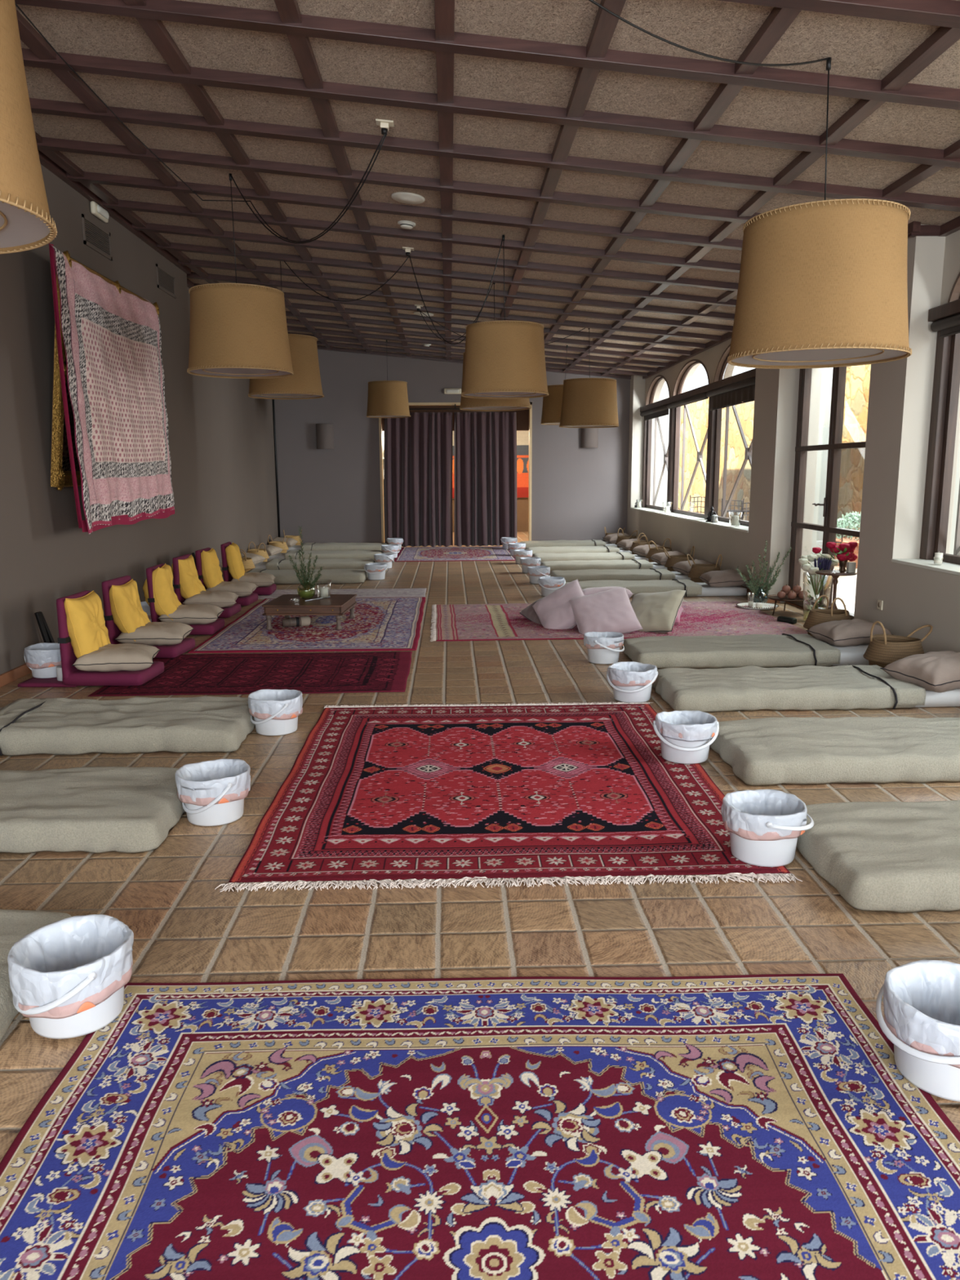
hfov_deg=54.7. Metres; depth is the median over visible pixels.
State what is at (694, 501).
chair
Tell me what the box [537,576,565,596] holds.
bucket
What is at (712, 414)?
trim
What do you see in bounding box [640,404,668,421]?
roller blind
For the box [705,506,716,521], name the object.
figurine
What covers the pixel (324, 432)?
wall sconce
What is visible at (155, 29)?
trim
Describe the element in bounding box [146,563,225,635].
chair
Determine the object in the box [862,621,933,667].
basket
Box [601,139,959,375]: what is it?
trim
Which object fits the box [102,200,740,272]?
trim
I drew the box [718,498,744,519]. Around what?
chair
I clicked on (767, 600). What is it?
baseboard
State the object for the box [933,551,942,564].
candle
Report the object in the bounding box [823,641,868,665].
mattress
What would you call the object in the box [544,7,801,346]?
ceiling beam
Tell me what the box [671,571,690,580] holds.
mattress
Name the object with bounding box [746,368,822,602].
wall pier
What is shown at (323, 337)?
trim
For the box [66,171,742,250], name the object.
ceiling beam
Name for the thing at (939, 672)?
bed pillow
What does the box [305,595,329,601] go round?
stick
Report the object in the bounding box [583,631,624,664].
bucket
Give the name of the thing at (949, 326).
roller blind
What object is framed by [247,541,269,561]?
basket
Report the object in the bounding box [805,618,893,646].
bed pillow
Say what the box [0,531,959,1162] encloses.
floor
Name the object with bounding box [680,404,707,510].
grille
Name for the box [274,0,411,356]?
ceiling beam
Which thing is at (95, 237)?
air vent
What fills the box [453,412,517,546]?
curtain
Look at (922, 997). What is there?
bucket
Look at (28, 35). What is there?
trim
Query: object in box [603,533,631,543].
bed pillow
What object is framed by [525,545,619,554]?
blanket
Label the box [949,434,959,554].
wall
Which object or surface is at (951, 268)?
wall
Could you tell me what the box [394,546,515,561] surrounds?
rug
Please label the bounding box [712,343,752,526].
window
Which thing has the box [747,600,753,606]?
glass
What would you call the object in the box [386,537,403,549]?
bucket
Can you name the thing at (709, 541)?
wall
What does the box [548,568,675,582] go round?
blanket
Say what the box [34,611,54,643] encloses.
stand
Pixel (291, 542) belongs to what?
bed pillow
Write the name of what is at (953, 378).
window
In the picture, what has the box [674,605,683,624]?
throw cushion
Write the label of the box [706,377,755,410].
roller blind
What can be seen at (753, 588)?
potted plant
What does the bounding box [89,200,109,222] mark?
emergency light
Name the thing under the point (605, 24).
trim
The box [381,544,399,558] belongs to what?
bucket
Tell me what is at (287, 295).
trim
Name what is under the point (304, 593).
potted plant
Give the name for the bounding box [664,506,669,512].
candle
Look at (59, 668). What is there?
toilet roll
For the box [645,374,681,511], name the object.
window
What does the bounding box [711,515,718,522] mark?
lantern
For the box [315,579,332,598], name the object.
glass
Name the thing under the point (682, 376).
window
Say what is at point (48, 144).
ceiling beam
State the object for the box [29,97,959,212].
ceiling beam
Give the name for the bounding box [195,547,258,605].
chair
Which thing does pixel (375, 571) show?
bucket
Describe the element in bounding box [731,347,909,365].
diffuser
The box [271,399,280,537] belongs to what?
pole
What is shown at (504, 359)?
pendant lamp
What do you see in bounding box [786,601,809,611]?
trim
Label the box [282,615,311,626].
roll
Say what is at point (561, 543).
blanket
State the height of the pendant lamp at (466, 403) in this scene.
1.505 m
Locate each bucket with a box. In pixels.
[7,914,133,1039]
[23,642,61,678]
[140,601,151,622]
[175,758,250,826]
[247,688,302,735]
[364,562,387,580]
[373,553,394,568]
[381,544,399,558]
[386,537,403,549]
[500,537,517,549]
[507,542,525,555]
[512,549,532,564]
[520,557,541,573]
[526,565,550,583]
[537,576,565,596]
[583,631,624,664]
[606,661,657,702]
[652,710,719,764]
[720,789,813,866]
[875,960,959,1102]
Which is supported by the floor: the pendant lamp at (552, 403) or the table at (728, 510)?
the table at (728, 510)
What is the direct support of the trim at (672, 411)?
attached to the wall at (709, 541)
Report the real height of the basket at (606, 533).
0.398 m
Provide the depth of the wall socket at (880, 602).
8.10 m
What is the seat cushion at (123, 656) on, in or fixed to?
on the chair at (72, 676)
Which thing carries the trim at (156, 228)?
attached to the wall at (46, 557)
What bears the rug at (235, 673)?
on the floor
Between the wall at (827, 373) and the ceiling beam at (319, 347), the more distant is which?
the ceiling beam at (319, 347)
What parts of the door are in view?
handle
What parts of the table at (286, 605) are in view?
leg, leg, leg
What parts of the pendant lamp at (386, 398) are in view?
lamp shade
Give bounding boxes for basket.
[240,549,255,572]
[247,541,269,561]
[267,534,288,552]
[283,529,302,545]
[603,526,625,542]
[614,528,638,547]
[630,533,653,554]
[645,537,671,562]
[662,546,694,571]
[686,554,722,582]
[803,595,850,637]
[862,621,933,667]
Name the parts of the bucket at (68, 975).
handle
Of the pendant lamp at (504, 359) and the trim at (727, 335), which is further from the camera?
the trim at (727, 335)
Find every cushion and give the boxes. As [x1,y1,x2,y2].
[64,590,111,657]
[71,643,160,671]
[109,578,150,641]
[114,622,194,645]
[142,563,182,620]
[157,604,224,624]
[171,554,205,599]
[182,590,239,608]
[200,547,223,588]
[205,581,257,596]
[225,542,244,580]
[231,572,275,586]
[520,596,544,624]
[532,578,584,629]
[568,587,643,634]
[582,586,633,598]
[631,589,686,632]
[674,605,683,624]
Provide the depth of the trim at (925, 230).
7.42 m
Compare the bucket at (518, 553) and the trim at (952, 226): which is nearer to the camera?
the trim at (952, 226)
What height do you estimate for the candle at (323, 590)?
0.111 m
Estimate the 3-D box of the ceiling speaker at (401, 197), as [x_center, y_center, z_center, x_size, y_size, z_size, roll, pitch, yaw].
[-0.617,-3.785,7.957,0.289,0.048,0.289,0,10,3]
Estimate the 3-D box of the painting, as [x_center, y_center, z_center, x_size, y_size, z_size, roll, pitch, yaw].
[0.164,-4.589,23.937,2.610,1.861,0.027,-1,10,-2]
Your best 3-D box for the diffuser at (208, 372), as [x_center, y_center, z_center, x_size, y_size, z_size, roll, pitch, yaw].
[-2.067,-2.326,8.021,0.870,0.014,0.870,-1,10,-2]
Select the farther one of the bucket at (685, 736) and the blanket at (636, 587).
the blanket at (636, 587)
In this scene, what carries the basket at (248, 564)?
on the floor
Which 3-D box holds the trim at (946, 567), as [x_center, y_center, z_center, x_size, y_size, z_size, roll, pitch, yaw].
[3.890,0.007,4.104,0.532,0.026,7.738,-1,10,-2]
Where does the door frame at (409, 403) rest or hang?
attached to the wall at (577, 492)
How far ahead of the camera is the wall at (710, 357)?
15.78 m
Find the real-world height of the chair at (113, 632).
0.659 m
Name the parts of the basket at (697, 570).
handle, handle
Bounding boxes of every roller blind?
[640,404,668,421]
[666,392,708,408]
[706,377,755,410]
[930,313,959,337]
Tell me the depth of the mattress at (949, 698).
6.11 m
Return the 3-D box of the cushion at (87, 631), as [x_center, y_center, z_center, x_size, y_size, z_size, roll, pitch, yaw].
[-2.954,-0.099,6.983,0.236,0.495,0.468,0,10,4]
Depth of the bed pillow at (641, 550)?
15.85 m
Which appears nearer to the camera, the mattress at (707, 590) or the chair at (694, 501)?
the mattress at (707, 590)
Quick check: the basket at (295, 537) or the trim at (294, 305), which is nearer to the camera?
the trim at (294, 305)
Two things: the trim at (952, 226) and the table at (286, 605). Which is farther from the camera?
the table at (286, 605)
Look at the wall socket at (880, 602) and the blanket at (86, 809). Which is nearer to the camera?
the blanket at (86, 809)
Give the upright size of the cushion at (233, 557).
0.494 m
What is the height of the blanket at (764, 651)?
0.157 m
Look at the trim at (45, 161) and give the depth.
9.07 m
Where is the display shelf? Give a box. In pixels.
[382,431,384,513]
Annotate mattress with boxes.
[253,561,266,568]
[266,552,285,561]
[286,545,301,551]
[605,542,617,546]
[618,547,631,553]
[632,554,648,561]
[651,562,666,568]
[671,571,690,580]
[696,582,746,595]
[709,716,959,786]
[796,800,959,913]
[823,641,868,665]
[915,688,959,706]
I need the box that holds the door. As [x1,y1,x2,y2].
[788,366,866,619]
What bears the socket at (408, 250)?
attached to the ceiling
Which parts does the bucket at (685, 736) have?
handle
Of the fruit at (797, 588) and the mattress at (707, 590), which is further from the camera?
the mattress at (707, 590)
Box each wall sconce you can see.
[315,423,333,448]
[581,427,598,448]
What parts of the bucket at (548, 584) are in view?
handle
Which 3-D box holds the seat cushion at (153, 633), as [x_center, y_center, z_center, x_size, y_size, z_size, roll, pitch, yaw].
[-2.808,-0.053,8.033,0.564,0.188,0.465,-1,10,-6]
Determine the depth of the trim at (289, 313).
14.89 m
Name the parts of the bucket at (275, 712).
handle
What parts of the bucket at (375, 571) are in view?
handle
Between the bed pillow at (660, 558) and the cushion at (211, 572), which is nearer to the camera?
the cushion at (211, 572)
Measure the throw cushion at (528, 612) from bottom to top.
0.361 m
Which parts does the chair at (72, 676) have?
backrest, seat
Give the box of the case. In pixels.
[777,615,796,623]
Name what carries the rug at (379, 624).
on the floor
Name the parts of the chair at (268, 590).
backrest, seat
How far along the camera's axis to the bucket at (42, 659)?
6.98 m
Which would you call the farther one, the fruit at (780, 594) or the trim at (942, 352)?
the fruit at (780, 594)
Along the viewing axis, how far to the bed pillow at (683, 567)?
13.05 m
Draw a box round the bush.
[834,511,861,568]
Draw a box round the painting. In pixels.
[452,430,528,498]
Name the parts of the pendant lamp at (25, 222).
lamp shade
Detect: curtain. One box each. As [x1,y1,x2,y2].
[384,412,453,546]
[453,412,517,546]
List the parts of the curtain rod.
rod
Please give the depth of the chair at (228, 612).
9.98 m
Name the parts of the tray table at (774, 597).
leg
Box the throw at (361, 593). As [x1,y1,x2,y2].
[257,588,426,599]
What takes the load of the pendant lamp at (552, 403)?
hanging from the ceiling
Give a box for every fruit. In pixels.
[777,590,786,598]
[782,583,790,592]
[787,591,796,599]
[792,583,801,592]
[798,591,807,599]
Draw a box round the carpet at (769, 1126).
[0,973,959,1279]
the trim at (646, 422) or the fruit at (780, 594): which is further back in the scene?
the trim at (646, 422)
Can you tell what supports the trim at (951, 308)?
attached to the wall at (951, 268)
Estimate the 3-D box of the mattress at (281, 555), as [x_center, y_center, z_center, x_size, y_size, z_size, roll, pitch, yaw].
[-2.962,-1.502,16.764,2.302,0.110,0.693,-1,10,-2]
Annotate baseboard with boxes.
[0,662,31,687]
[741,585,765,601]
[765,596,780,603]
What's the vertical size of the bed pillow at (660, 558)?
0.214 m
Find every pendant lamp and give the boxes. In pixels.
[0,0,385,253]
[186,133,386,378]
[248,256,408,399]
[366,339,410,417]
[408,235,548,399]
[419,282,531,411]
[420,311,618,427]
[540,345,567,425]
[588,0,911,368]
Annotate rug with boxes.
[88,651,412,696]
[187,596,425,653]
[214,701,802,892]
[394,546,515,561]
[430,600,808,641]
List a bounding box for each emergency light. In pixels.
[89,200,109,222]
[444,388,461,394]
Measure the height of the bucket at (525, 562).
0.229 m
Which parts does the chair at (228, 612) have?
backrest, seat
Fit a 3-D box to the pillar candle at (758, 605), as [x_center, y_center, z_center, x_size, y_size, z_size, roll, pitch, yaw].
[3.174,-0.392,10.557,0.074,0.058,0.074,-1,10,-2]
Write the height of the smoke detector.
0.057 m
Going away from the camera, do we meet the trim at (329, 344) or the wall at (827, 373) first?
the wall at (827, 373)
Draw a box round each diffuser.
[0,200,50,248]
[190,368,291,377]
[250,393,320,398]
[369,415,406,417]
[462,406,528,409]
[464,391,545,397]
[564,425,612,426]
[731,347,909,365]
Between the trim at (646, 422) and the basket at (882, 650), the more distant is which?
the trim at (646, 422)
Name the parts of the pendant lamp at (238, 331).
cord, lamp shade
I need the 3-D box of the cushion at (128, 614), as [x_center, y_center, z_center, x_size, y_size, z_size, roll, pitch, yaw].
[-3.016,-0.263,8.003,0.272,0.480,0.465,0,10,0]
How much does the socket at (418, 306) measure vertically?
0.083 m
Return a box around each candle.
[320,586,328,597]
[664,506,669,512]
[755,602,762,608]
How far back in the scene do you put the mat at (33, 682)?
6.85 m
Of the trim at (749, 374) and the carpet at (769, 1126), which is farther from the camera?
the trim at (749, 374)
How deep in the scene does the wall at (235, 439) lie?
15.59 m
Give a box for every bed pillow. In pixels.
[218,562,223,577]
[240,552,266,564]
[250,544,283,555]
[270,537,297,546]
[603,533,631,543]
[615,537,645,550]
[631,544,664,556]
[650,551,686,565]
[671,559,713,575]
[698,568,750,587]
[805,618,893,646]
[880,650,959,693]
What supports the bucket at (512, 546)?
on the floor
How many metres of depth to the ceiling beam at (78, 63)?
5.76 m
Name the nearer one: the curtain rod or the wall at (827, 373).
the wall at (827, 373)
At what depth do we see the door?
9.93 m
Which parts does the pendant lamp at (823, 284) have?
lamp shade, cord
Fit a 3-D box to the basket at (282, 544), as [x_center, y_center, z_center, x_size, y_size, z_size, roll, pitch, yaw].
[-3.842,-1.797,17.607,0.404,0.394,0.404,-10,14,-44]
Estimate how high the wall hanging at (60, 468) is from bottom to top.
1.917 m
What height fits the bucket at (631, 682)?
0.228 m
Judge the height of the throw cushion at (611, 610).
0.469 m
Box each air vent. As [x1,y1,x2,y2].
[81,213,112,260]
[155,263,176,298]
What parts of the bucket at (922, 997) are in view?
handle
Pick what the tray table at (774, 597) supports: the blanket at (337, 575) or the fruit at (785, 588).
the fruit at (785, 588)
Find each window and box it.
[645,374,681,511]
[672,359,709,518]
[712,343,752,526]
[933,272,959,564]
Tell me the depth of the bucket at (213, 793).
4.13 m
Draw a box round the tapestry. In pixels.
[48,242,174,533]
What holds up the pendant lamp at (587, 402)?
hanging from the ceiling
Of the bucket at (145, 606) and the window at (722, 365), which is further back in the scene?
the window at (722, 365)
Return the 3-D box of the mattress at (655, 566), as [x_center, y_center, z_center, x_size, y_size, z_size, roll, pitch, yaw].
[2.125,-1.145,14.636,2.231,0.110,0.673,-1,10,-2]
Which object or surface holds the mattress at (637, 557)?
on the floor
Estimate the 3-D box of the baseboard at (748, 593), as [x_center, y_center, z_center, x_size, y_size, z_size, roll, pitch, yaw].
[3.269,-1.242,15.200,0.025,0.085,8.470,-1,10,-2]
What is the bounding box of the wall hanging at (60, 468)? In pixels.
[49,250,159,490]
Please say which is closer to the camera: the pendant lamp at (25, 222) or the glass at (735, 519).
the pendant lamp at (25, 222)
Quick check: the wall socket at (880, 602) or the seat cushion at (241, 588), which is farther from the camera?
the seat cushion at (241, 588)
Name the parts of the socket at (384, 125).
plate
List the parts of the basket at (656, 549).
handle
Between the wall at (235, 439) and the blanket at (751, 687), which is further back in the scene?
the wall at (235, 439)
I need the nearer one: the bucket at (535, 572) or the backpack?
the backpack
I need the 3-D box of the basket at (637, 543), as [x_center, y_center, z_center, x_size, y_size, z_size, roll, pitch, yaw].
[2.928,-1.694,16.711,0.453,0.437,0.488,1,10,6]
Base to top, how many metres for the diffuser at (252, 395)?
0.017 m
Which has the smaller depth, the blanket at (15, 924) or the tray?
the blanket at (15, 924)
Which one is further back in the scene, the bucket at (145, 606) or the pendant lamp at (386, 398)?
the pendant lamp at (386, 398)
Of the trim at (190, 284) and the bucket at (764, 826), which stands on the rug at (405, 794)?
the bucket at (764, 826)
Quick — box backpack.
[191,552,196,568]
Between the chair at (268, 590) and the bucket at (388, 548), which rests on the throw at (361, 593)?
the chair at (268, 590)
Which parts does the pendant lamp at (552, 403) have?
lamp shade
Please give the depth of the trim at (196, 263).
11.57 m
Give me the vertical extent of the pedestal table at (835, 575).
0.566 m
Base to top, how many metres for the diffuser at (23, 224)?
0.014 m
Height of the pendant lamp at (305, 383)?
1.586 m
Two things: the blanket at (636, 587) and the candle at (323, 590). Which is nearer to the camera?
the candle at (323, 590)
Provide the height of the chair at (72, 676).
0.659 m
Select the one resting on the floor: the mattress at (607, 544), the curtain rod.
the mattress at (607, 544)
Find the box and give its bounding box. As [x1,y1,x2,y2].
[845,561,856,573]
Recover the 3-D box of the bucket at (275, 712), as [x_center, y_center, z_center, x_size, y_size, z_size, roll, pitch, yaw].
[-1.239,0.439,5.642,0.329,0.230,0.328,1,10,8]
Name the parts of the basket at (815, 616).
handle, handle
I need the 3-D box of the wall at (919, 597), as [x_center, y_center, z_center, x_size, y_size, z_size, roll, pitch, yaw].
[3.884,0.403,4.176,0.490,0.775,7.740,-1,10,-2]
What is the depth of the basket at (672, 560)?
13.81 m
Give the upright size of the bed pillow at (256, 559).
0.197 m
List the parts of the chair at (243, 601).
backrest, seat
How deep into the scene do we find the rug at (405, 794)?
4.35 m
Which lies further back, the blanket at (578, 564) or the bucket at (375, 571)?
the blanket at (578, 564)
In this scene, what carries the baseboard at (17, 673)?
attached to the wall at (46, 557)
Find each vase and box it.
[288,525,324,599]
[798,553,839,621]
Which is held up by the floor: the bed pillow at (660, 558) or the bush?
the bush
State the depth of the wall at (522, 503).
24.25 m
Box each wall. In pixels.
[0,164,202,674]
[186,286,278,562]
[274,349,630,545]
[452,497,528,532]
[630,508,748,586]
[644,338,734,405]
[654,383,669,506]
[808,367,833,601]
[887,562,959,653]
[940,230,959,305]
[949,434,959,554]
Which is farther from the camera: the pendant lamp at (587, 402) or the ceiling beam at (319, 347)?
the ceiling beam at (319, 347)
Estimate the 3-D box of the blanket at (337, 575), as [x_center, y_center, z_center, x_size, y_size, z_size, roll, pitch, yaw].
[-2.516,-0.939,13.483,1.730,0.155,0.823,-1,10,-2]
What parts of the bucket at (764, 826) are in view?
handle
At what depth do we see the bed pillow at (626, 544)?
17.26 m
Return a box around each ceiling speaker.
[391,191,425,204]
[413,311,433,316]
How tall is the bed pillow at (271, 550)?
0.201 m
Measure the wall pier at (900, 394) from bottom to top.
3.562 m
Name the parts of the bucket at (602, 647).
handle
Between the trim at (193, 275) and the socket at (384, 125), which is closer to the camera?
the socket at (384, 125)
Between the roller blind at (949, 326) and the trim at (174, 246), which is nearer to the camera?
the roller blind at (949, 326)
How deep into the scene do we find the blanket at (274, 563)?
14.76 m
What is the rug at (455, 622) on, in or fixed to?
on the floor
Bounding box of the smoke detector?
[397,220,415,229]
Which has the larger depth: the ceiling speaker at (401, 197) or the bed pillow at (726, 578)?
the bed pillow at (726, 578)
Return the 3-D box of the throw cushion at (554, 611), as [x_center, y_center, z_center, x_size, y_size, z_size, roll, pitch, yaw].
[0.839,-0.307,9.378,0.644,0.578,0.442,1,10,6]
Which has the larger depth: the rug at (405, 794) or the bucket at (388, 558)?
the bucket at (388, 558)
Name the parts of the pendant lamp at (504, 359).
cord, lamp shade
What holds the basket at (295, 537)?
on the floor
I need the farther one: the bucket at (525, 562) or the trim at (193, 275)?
the bucket at (525, 562)
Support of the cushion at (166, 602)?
on the seat cushion at (192, 614)
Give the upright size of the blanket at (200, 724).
0.160 m
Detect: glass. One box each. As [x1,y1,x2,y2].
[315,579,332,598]
[664,502,672,512]
[731,515,738,525]
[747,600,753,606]
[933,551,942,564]
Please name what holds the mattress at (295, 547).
on the floor
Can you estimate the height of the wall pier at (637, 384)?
3.562 m
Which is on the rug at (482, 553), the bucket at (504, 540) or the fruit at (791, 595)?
the bucket at (504, 540)
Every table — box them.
[262,594,357,630]
[720,509,749,516]
[766,594,813,615]
[814,569,857,608]
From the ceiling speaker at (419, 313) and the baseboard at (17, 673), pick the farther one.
the ceiling speaker at (419, 313)
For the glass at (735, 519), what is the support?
on the trim at (722, 524)
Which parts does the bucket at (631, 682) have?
handle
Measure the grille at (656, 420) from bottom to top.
1.960 m
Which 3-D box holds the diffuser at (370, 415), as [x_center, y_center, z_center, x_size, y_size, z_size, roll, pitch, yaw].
[-1.703,-4.177,17.279,0.805,0.016,0.805,-1,10,-2]
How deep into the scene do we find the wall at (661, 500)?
19.20 m
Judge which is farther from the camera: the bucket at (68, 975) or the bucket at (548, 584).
the bucket at (548, 584)
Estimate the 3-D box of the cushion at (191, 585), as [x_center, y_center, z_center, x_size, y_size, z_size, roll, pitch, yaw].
[-3.186,-0.676,10.172,0.286,0.480,0.468,0,10,3]
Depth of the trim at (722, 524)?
14.62 m
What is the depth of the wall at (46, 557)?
7.86 m
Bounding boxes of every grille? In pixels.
[653,406,681,509]
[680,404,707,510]
[721,405,752,516]
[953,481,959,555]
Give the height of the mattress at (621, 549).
0.110 m
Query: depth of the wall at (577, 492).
19.39 m
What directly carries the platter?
on the floor
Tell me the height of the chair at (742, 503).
1.034 m
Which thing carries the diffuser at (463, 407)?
attached to the pendant lamp at (466, 403)
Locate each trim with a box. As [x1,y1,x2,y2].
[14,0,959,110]
[16,9,332,349]
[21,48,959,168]
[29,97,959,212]
[35,131,219,284]
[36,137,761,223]
[37,149,191,273]
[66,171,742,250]
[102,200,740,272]
[123,0,372,352]
[132,222,738,291]
[156,242,736,306]
[178,259,734,320]
[186,271,733,332]
[186,278,194,288]
[194,283,720,341]
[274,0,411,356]
[284,302,705,348]
[285,311,691,355]
[286,318,678,361]
[287,325,666,367]
[288,332,657,372]
[316,340,647,376]
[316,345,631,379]
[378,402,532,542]
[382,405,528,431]
[434,0,454,360]
[497,0,626,320]
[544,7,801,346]
[563,26,959,371]
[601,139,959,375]
[630,507,748,532]
[640,368,755,412]
[641,420,648,507]
[642,332,732,378]
[666,408,675,512]
[704,396,715,519]
[717,0,959,28]
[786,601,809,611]
[891,558,959,575]
[907,221,920,234]
[907,225,940,237]
[919,330,951,559]
[928,298,959,321]
[937,216,959,236]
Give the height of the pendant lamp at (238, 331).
1.613 m
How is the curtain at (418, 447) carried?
hanging from the curtain rod
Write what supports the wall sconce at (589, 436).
attached to the wall at (577, 492)
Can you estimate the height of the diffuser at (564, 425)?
0.017 m
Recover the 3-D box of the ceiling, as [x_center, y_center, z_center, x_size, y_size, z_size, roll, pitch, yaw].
[0.000,-3.741,7.609,8.350,0.913,23.500,-1,10,-2]
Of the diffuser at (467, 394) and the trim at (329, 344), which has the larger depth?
the trim at (329, 344)
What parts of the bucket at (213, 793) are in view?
handle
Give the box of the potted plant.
[736,539,791,602]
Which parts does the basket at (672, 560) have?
handle, handle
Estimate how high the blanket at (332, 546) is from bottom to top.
0.154 m
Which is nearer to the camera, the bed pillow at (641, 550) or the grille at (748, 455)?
the grille at (748, 455)
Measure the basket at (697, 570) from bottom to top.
0.445 m
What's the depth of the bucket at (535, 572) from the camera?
12.94 m
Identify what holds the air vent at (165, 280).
in the wall at (46, 557)
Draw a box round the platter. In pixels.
[736,601,778,609]
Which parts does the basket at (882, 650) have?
handle, handle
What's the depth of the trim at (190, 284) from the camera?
12.86 m
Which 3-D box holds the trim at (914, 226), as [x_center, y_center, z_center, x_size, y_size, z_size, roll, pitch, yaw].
[3.457,-3.358,7.756,0.060,0.082,0.790,-1,10,-2]
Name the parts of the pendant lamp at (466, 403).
cord, lamp shade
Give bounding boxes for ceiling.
[15,0,959,375]
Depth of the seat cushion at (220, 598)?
10.02 m
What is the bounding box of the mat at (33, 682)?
[17,677,77,687]
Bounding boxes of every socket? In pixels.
[375,118,394,134]
[402,246,413,256]
[414,304,422,311]
[876,599,883,609]
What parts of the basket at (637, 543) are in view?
handle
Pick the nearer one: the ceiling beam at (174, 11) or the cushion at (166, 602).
the ceiling beam at (174, 11)
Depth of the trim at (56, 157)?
8.78 m
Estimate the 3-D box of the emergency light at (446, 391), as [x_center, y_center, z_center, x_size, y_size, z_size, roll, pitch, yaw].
[-0.563,-5.120,19.093,0.360,0.115,0.075,-1,10,-2]
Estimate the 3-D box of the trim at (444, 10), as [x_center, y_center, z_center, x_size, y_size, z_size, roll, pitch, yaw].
[-0.274,-3.680,7.581,0.100,0.058,23.240,-1,10,-2]
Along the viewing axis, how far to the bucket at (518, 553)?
15.72 m
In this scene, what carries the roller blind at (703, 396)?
attached to the window at (682, 376)
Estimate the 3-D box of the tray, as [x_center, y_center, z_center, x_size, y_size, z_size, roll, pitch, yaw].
[3.386,-0.458,10.124,0.490,0.021,0.490,-1,10,-2]
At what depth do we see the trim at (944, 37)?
5.76 m
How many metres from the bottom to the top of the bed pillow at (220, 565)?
0.206 m
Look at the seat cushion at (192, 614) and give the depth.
8.96 m
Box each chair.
[56,590,164,685]
[101,575,195,657]
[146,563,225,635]
[172,554,241,617]
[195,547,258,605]
[220,542,276,595]
[688,495,705,513]
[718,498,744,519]
[739,500,749,520]
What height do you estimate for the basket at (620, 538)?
0.439 m
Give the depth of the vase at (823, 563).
9.52 m
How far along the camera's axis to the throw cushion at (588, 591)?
9.55 m
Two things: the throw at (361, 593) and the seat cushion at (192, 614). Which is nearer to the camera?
the seat cushion at (192, 614)
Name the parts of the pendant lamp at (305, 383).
lamp shade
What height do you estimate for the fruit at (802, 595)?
0.094 m
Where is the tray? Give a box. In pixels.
[766,594,813,601]
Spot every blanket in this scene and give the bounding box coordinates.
[0,696,254,755]
[0,766,185,853]
[0,909,71,1039]
[246,568,367,583]
[265,558,375,569]
[284,550,382,559]
[301,542,388,551]
[520,539,605,549]
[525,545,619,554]
[531,551,635,561]
[540,559,653,571]
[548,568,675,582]
[564,578,702,596]
[622,633,840,668]
[651,664,926,712]
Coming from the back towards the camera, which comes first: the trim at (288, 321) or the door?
the trim at (288, 321)
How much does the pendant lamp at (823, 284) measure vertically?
1.660 m
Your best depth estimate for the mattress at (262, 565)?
14.73 m
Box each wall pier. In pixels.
[626,375,654,534]
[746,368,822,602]
[853,224,959,628]
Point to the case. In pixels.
(783, 619)
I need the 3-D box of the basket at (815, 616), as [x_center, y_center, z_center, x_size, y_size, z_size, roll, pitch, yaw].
[3.199,-0.197,8.508,0.440,0.414,0.440,-2,10,-10]
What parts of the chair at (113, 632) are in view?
backrest, seat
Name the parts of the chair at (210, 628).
backrest, seat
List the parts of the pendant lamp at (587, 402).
lamp shade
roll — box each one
[56,665,62,680]
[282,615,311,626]
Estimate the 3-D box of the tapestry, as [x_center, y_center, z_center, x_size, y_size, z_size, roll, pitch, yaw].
[-3.371,-2.218,8.758,0.121,2.264,2.786,-1,10,-2]
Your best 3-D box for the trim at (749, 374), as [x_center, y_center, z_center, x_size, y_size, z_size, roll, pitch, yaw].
[3.439,-4.019,15.165,0.095,0.100,7.720,-1,10,-2]
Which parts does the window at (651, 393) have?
frame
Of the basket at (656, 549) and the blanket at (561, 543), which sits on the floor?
the basket at (656, 549)
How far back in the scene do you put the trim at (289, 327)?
16.55 m
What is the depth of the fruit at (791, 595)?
9.99 m
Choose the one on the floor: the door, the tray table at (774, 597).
the tray table at (774, 597)
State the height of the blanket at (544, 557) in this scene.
0.155 m
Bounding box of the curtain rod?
[408,404,516,412]
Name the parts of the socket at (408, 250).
plate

